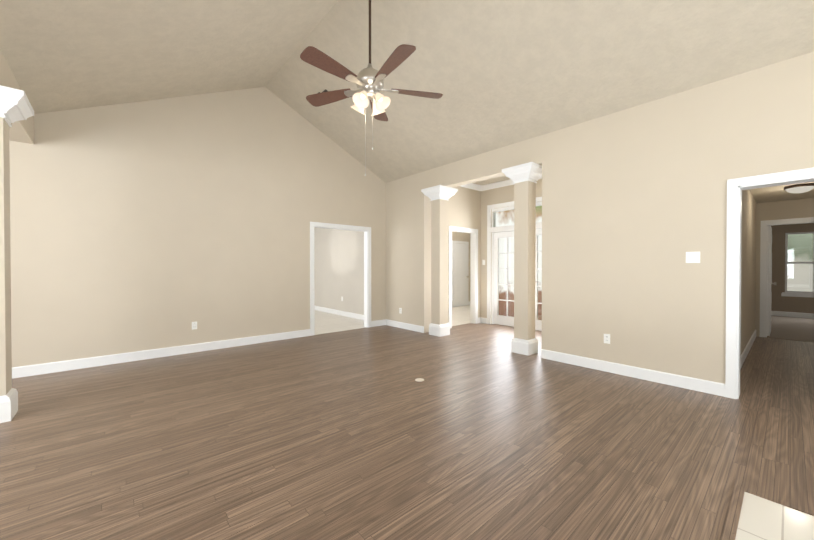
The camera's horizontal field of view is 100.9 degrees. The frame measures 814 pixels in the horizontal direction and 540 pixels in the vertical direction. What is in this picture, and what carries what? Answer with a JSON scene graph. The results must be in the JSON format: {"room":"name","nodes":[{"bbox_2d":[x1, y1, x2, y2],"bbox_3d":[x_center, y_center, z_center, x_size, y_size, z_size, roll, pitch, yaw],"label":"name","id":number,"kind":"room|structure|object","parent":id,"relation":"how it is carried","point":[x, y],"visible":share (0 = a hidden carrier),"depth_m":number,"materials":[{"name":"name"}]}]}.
{"room":"empty living room","nodes":[
{"label":"empty living room","id":0,"kind":"room"},
{"bbox_2d":[0,49,33,143],"bbox_3d":[-1.419,-1.632,0.424,0.190,0.375,9.200,0,1,-41],"label":"header beam","id":1,"kind":"structure","parent":0,"point":[22,131],"depth_m":3.47,"materials":[{"name":"beige paint"}]},
{"bbox_2d":[9,87,384,366],"bbox_3d":[-3.729,-1.067,4.595,8.550,4.600,0.150,0,1,-41],"label":"wall","id":2,"kind":"structure","parent":0,"point":[149,224],"depth_m":4.84,"materials":[{"name":"beige paint"}]},
{"bbox_2d":[12,329,309,378],"bbox_3d":[-4.358,1.176,3.979,6.825,0.125,0.015,0,1,-41],"label":"baseboard","id":3,"kind":"structure","parent":2,"relation":"attached to","point":[52,367],"depth_m":4.62,"materials":[{"name":"white paint"}]},
{"bbox_2d":[192,321,196,329],"bbox_3d":[-3.175,0.830,5.019,0.070,0.115,0.008,0,1,-41],"label":"outlet","id":4,"kind":"object","parent":2,"relation":"attached to","point":[194,325],"visible":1,"depth_m":5.02,"materials":[{"name":"white plastic"}]},
{"bbox_2d":[310,222,370,335],"bbox_3d":[-1.322,0.157,6.723,1.370,2.115,0.156,0,1,-41],"label":"door frame","id":5,"kind":"structure","parent":2,"relation":"attached to","point":[367,275],"depth_m":6.91,"materials":[{"name":"white paint"}]},
{"bbox_2d":[371,319,383,326],"bbox_3d":[-0.617,1.147,7.259,0.385,0.125,0.015,0,1,-41],"label":"baseboard","id":6,"kind":"structure","parent":2,"relation":"attached to","point":[378,322],"depth_m":7.23,"materials":[{"name":"white paint"}]},
{"bbox_2d":[315,305,470,334],"bbox_3d":[-2.977,1.256,7.543,13.600,0.103,5.680,0,1,-41],"label":"floor","id":7,"kind":"structure","parent":0,"point":[325,322],"depth_m":7.84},
{"bbox_2d":[0,315,813,539],"bbox_3d":[0.976,1.302,2.550,12.960,0.100,9.200,0,1,-41],"label":"floor","id":8,"kind":"structure","parent":0,"point":[481,431],"depth_m":2.40,"materials":[{"name":"laminate"}]},
{"bbox_2d":[0,85,33,422],"bbox_3d":[-3.473,-0.108,2.780,0.486,2.715,0.486,0,1,-41],"label":"column","id":9,"kind":"structure","parent":8,"relation":"on","point":[15,105],"depth_m":2.78,"materials":[{"name":"beige paint"}]},
{"bbox_2d":[421,185,457,336],"bbox_3d":[0.611,-0.149,6.320,0.486,2.735,0.486,0,1,-41],"label":"column","id":10,"kind":"structure","parent":8,"relation":"on","point":[439,196],"depth_m":6.24,"materials":[{"name":"beige paint"}]},
{"bbox_2d":[502,162,541,355],"bbox_3d":[1.758,-0.138,5.012,0.486,2.735,0.486,0,1,-41],"label":"column","id":11,"kind":"structure","parent":8,"relation":"on","point":[525,177],"depth_m":4.93,"materials":[{"name":"beige paint"}]},
{"bbox_2d":[722,484,813,539],"bbox_3d":[0.523,1.292,-1.614,6.790,0.032,3.535,0,1,-41],"label":"trim","id":12,"kind":"structure","parent":8,"relation":"on","point":[731,527],"depth_m":1.76,"materials":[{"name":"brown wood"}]},
{"bbox_2d":[0,0,813,184],"bbox_3d":[0.070,-2.651,1.720,10.550,1.680,9.200,0,1,-41],"label":"ceiling","id":13,"kind":"structure","parent":0,"point":[497,74],"depth_m":3.73,"materials":[{"name":"paint"}]},
{"bbox_2d":[300,0,442,175],"bbox_3d":[-0.379,-2.012,3.335,1.444,2.146,1.452,0,1,-41],"label":"ceiling fan","id":14,"kind":"object","parent":13,"relation":"hanging from","point":[369,81],"visible":1,"depth_m":3.29,"materials":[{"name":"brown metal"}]},
{"bbox_2d":[452,232,470,300],"bbox_3d":[0.698,-0.190,10.088,4.940,2.750,0.120,0,1,-41],"label":"wall","id":15,"kind":"structure","parent":0,"point":[458,236],"depth_m":11.03,"materials":[{"name":"beige paint"}]},
{"bbox_2d":[452,240,468,304],"bbox_3d":[1.684,0.120,10.863,0.950,2.115,0.018,0,1,-41],"label":"door frame","id":16,"kind":"structure","parent":15,"relation":"attached to","point":[463,242],"depth_m":11.16,"materials":[{"name":"white paint"}]},
{"bbox_2d":[452,243,468,306],"bbox_3d":[1.721,0.158,10.821,0.780,2.020,0.112,0,1,-41],"label":"door","id":17,"kind":"structure","parent":15,"relation":"in","point":[460,276],"depth_m":10.82,"materials":[{"name":"white paint"}]},
{"bbox_2d":[448,186,480,321],"bbox_3d":[2.236,-0.349,8.242,4.820,3.100,0.120,0,1,-41],"label":"wall","id":18,"kind":"structure","parent":0,"point":[467,207],"depth_m":7.35,"materials":[{"name":"beige paint"}]},
{"bbox_2d":[449,226,477,327],"bbox_3d":[1.196,0.147,7.323,0.970,2.125,0.138,0,1,-41],"label":"door frame","id":19,"kind":"structure","parent":18,"relation":"attached to","point":[474,276],"depth_m":7.55,"materials":[{"name":"white paint"}]},
{"bbox_2d":[470,234,470,321],"bbox_3d":[1.744,0.183,7.974,0.800,2.020,0.106,0,1,-41],"label":"door","id":20,"kind":"structure","parent":18,"relation":"in","point":[470,277],"depth_m":7.70,"materials":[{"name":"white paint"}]},
{"bbox_2d":[461,183,481,190],"bbox_3d":[1.105,-1.839,7.091,1.380,0.100,0.100,0,1,-41],"label":"crown molding","id":21,"kind":"structure","parent":18,"relation":"attached to","point":[473,186],"depth_m":7.39,"materials":[{"name":"white paint"}]},
{"bbox_2d":[448,317,486,323],"bbox_3d":[1.877,1.157,6.238,1.620,0.125,2.560,0,1,-41],"label":"baseboard","id":22,"kind":"structure","parent":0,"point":[482,320],"depth_m":7.62,"materials":[{"name":"white paint"}]},
{"bbox_2d":[481,179,541,317],"bbox_3d":[2.605,-0.335,6.737,0.150,3.100,2.610,0,1,-41],"label":"wall","id":23,"kind":"structure","parent":0,"point":[504,194],"depth_m":7.56,"materials":[{"name":"beige paint"}]},
{"bbox_2d":[493,231,513,326],"bbox_3d":[2.221,0.188,7.137,0.102,2.023,0.906,0,1,-41],"label":"french door","id":24,"kind":"structure","parent":23,"relation":"in","point":[507,320],"depth_m":7.39,"materials":[{"name":"white paint"}]},
{"bbox_2d":[481,177,541,190],"bbox_3d":[2.468,-1.835,6.690,0.100,0.100,2.500,0,1,-41],"label":"crown molding","id":25,"kind":"structure","parent":23,"relation":"attached to","point":[506,182],"depth_m":7.25,"materials":[{"name":"white paint"}]},
{"bbox_2d":[487,197,541,323],"bbox_3d":[2.528,-0.111,6.798,0.148,2.650,2.060,0,1,-41],"label":"door frame","id":26,"kind":"structure","parent":23,"relation":"attached to","point":[493,229],"depth_m":7.46,"materials":[{"name":"white paint"}]},
{"bbox_2d":[535,229,541,330],"bbox_3d":[2.821,0.194,6.452,0.102,2.023,0.906,0,1,-41],"label":"french door","id":27,"kind":"structure","parent":23,"relation":"in","point":[538,324],"depth_m":6.72,"materials":[{"name":"white paint"}]},
{"bbox_2d":[314,52,813,383],"bbox_3d":[1.164,-1.076,5.666,0.180,4.600,13.910,0,1,-41],"label":"wall","id":28,"kind":"structure","parent":0,"point":[626,194],"depth_m":3.87,"materials":[{"name":"beige paint"}]},
{"bbox_2d":[315,306,363,319],"bbox_3d":[-2.025,1.130,9.174,0.015,0.125,4.480,0,1,-41],"label":"baseboard","id":29,"kind":"structure","parent":28,"relation":"attached to","point":[343,313],"depth_m":8.85,"materials":[{"name":"white paint"}]},
{"bbox_2d":[384,319,423,332],"bbox_3d":[-0.073,1.150,6.949,0.015,0.125,1.200,0,1,-41],"label":"baseboard","id":30,"kind":"structure","parent":28,"relation":"attached to","point":[407,326],"depth_m":6.89,"materials":[{"name":"white paint"}]},
{"bbox_2d":[604,334,609,343],"bbox_3d":[2.434,0.838,4.091,0.008,0.115,0.070,0,1,-41],"label":"outlet","id":31,"kind":"object","parent":28,"relation":"attached to","point":[607,338],"visible":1,"depth_m":4.08,"materials":[{"name":"white plastic"}]},
{"bbox_2d":[541,349,724,396],"bbox_3d":[2.506,1.176,4.008,0.015,0.125,1.885,0,1,-41],"label":"baseboard","id":32,"kind":"structure","parent":28,"relation":"attached to","point":[704,386],"depth_m":3.82,"materials":[{"name":"white paint"}]},
{"bbox_2d":[686,252,699,262],"bbox_3d":[2.962,-0.132,3.481,0.008,0.115,0.115,0,1,-41],"label":"light switch","id":33,"kind":"object","parent":28,"relation":"attached to","point":[692,257],"visible":1,"depth_m":3.48,"materials":[{"name":"white plastic"}]},
{"bbox_2d":[725,167,813,398],"bbox_3d":[3.550,0.185,2.956,0.216,2.125,1.060,0,1,-41],"label":"door frame","id":34,"kind":"structure","parent":28,"relation":"attached to","point":[736,187],"depth_m":3.24,"materials":[{"name":"white paint"}]},
{"bbox_2d":[740,190,756,355],"bbox_3d":[4.793,-0.069,4.835,4.170,2.600,0.120,0,1,-41],"label":"wall","id":35,"kind":"structure","parent":0,"point":[754,214],"depth_m":5.06,"materials":[{"name":"beige paint"}]},
{"bbox_2d":[740,330,755,368],"bbox_3d":[4.841,1.169,4.799,4.180,0.125,0.015,0,1,-41],"label":"baseboard","id":36,"kind":"structure","parent":35,"relation":"attached to","point":[744,354],"depth_m":4.88,"materials":[{"name":"white paint"}]},
{"bbox_2d":[735,492,813,539],"bbox_3d":[0.512,1.296,-1.627,6.755,0.026,3.530,0,1,-41],"label":"floor","id":37,"kind":"structure","parent":0,"point":[760,518],"depth_m":1.67,"materials":[{"name":"beige tile"}]},
{"bbox_2d":[749,182,813,202],"bbox_3d":[5.228,-1.285,4.427,4.300,0.160,1.290,0,1,-41],"label":"ceiling","id":38,"kind":"structure","parent":0,"point":[770,194],"depth_m":5.40,"materials":[{"name":"paint"}]},
{"bbox_2d":[784,183,813,192],"bbox_3d":[5.640,-1.156,4.823,0.310,0.103,0.310,0,1,-41],"label":"light","id":39,"kind":"object","parent":38,"relation":"attached to","point":[801,188],"visible":1,"depth_m":4.75,"materials":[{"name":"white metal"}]},
{"bbox_2d":[756,198,813,336],"bbox_3d":[6.981,-0.076,5.609,0.120,2.600,4.500,0,1,-41],"label":"wall","id":40,"kind":"structure","parent":0,"point":[798,208],"depth_m":5.99,"materials":[{"name":"beige paint"}]},
{"bbox_2d":[767,226,775,335],"bbox_3d":[6.907,0.198,6.362,0.720,2.020,0.106,0,1,-41],"label":"open bedroom door","id":41,"kind":"structure","parent":40,"relation":"in","point":[769,294],"depth_m":6.15,"materials":[{"name":"white paint"}]},
{"bbox_2d":[759,217,813,336],"bbox_3d":[6.769,0.165,5.838,0.138,2.115,0.870,0,1,-41],"label":"door frame","id":42,"kind":"structure","parent":40,"relation":"attached to","point":[765,224],"depth_m":6.08,"materials":[{"name":"white paint"}]},
{"bbox_2d":[767,315,813,342],"bbox_3d":[8.537,1.260,6.986,4.260,0.104,4.500,0,1,-41],"label":"floor","id":43,"kind":"structure","parent":0,"point":[792,328],"depth_m":6.94,"materials":[{"name":"brown carpet"}]},
{"bbox_2d":[771,223,813,313],"bbox_3d":[10.093,-0.100,8.338,0.120,2.600,4.740,0,1,-41],"label":"wall","id":44,"kind":"structure","parent":0,"point":[793,304],"depth_m":8.68,"materials":[{"name":"beige paint"}]},
{"bbox_2d":[771,311,813,317],"bbox_3d":[10.043,1.138,8.305,0.015,0.125,4.500,0,1,-41],"label":"baseboard","id":45,"kind":"structure","parent":44,"relation":"attached to","point":[775,313],"depth_m":8.55,"materials":[{"name":"white paint"}]},
{"bbox_2d":[781,232,813,297],"bbox_3d":[10.063,-0.135,8.312,0.140,1.630,1.060,0,1,-41],"label":"window","id":46,"kind":"structure","parent":44,"relation":"in","point":[794,293],"depth_m":8.51,"materials":[{"name":"white paint"}]},
{"label":"outside","id":47,"kind":"structure","parent":0,"visible":0},
{"bbox_2d":[496,206,541,316],"bbox_3d":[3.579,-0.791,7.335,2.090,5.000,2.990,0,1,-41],"label":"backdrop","id":48,"kind":"structure","parent":47,"point":[501,214],"depth_m":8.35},
{"bbox_2d":[787,233,812,291],"bbox_3d":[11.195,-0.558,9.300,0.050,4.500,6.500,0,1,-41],"label":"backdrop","id":49,"kind":"structure","parent":47,"point":[797,251],"depth_m":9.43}
]}

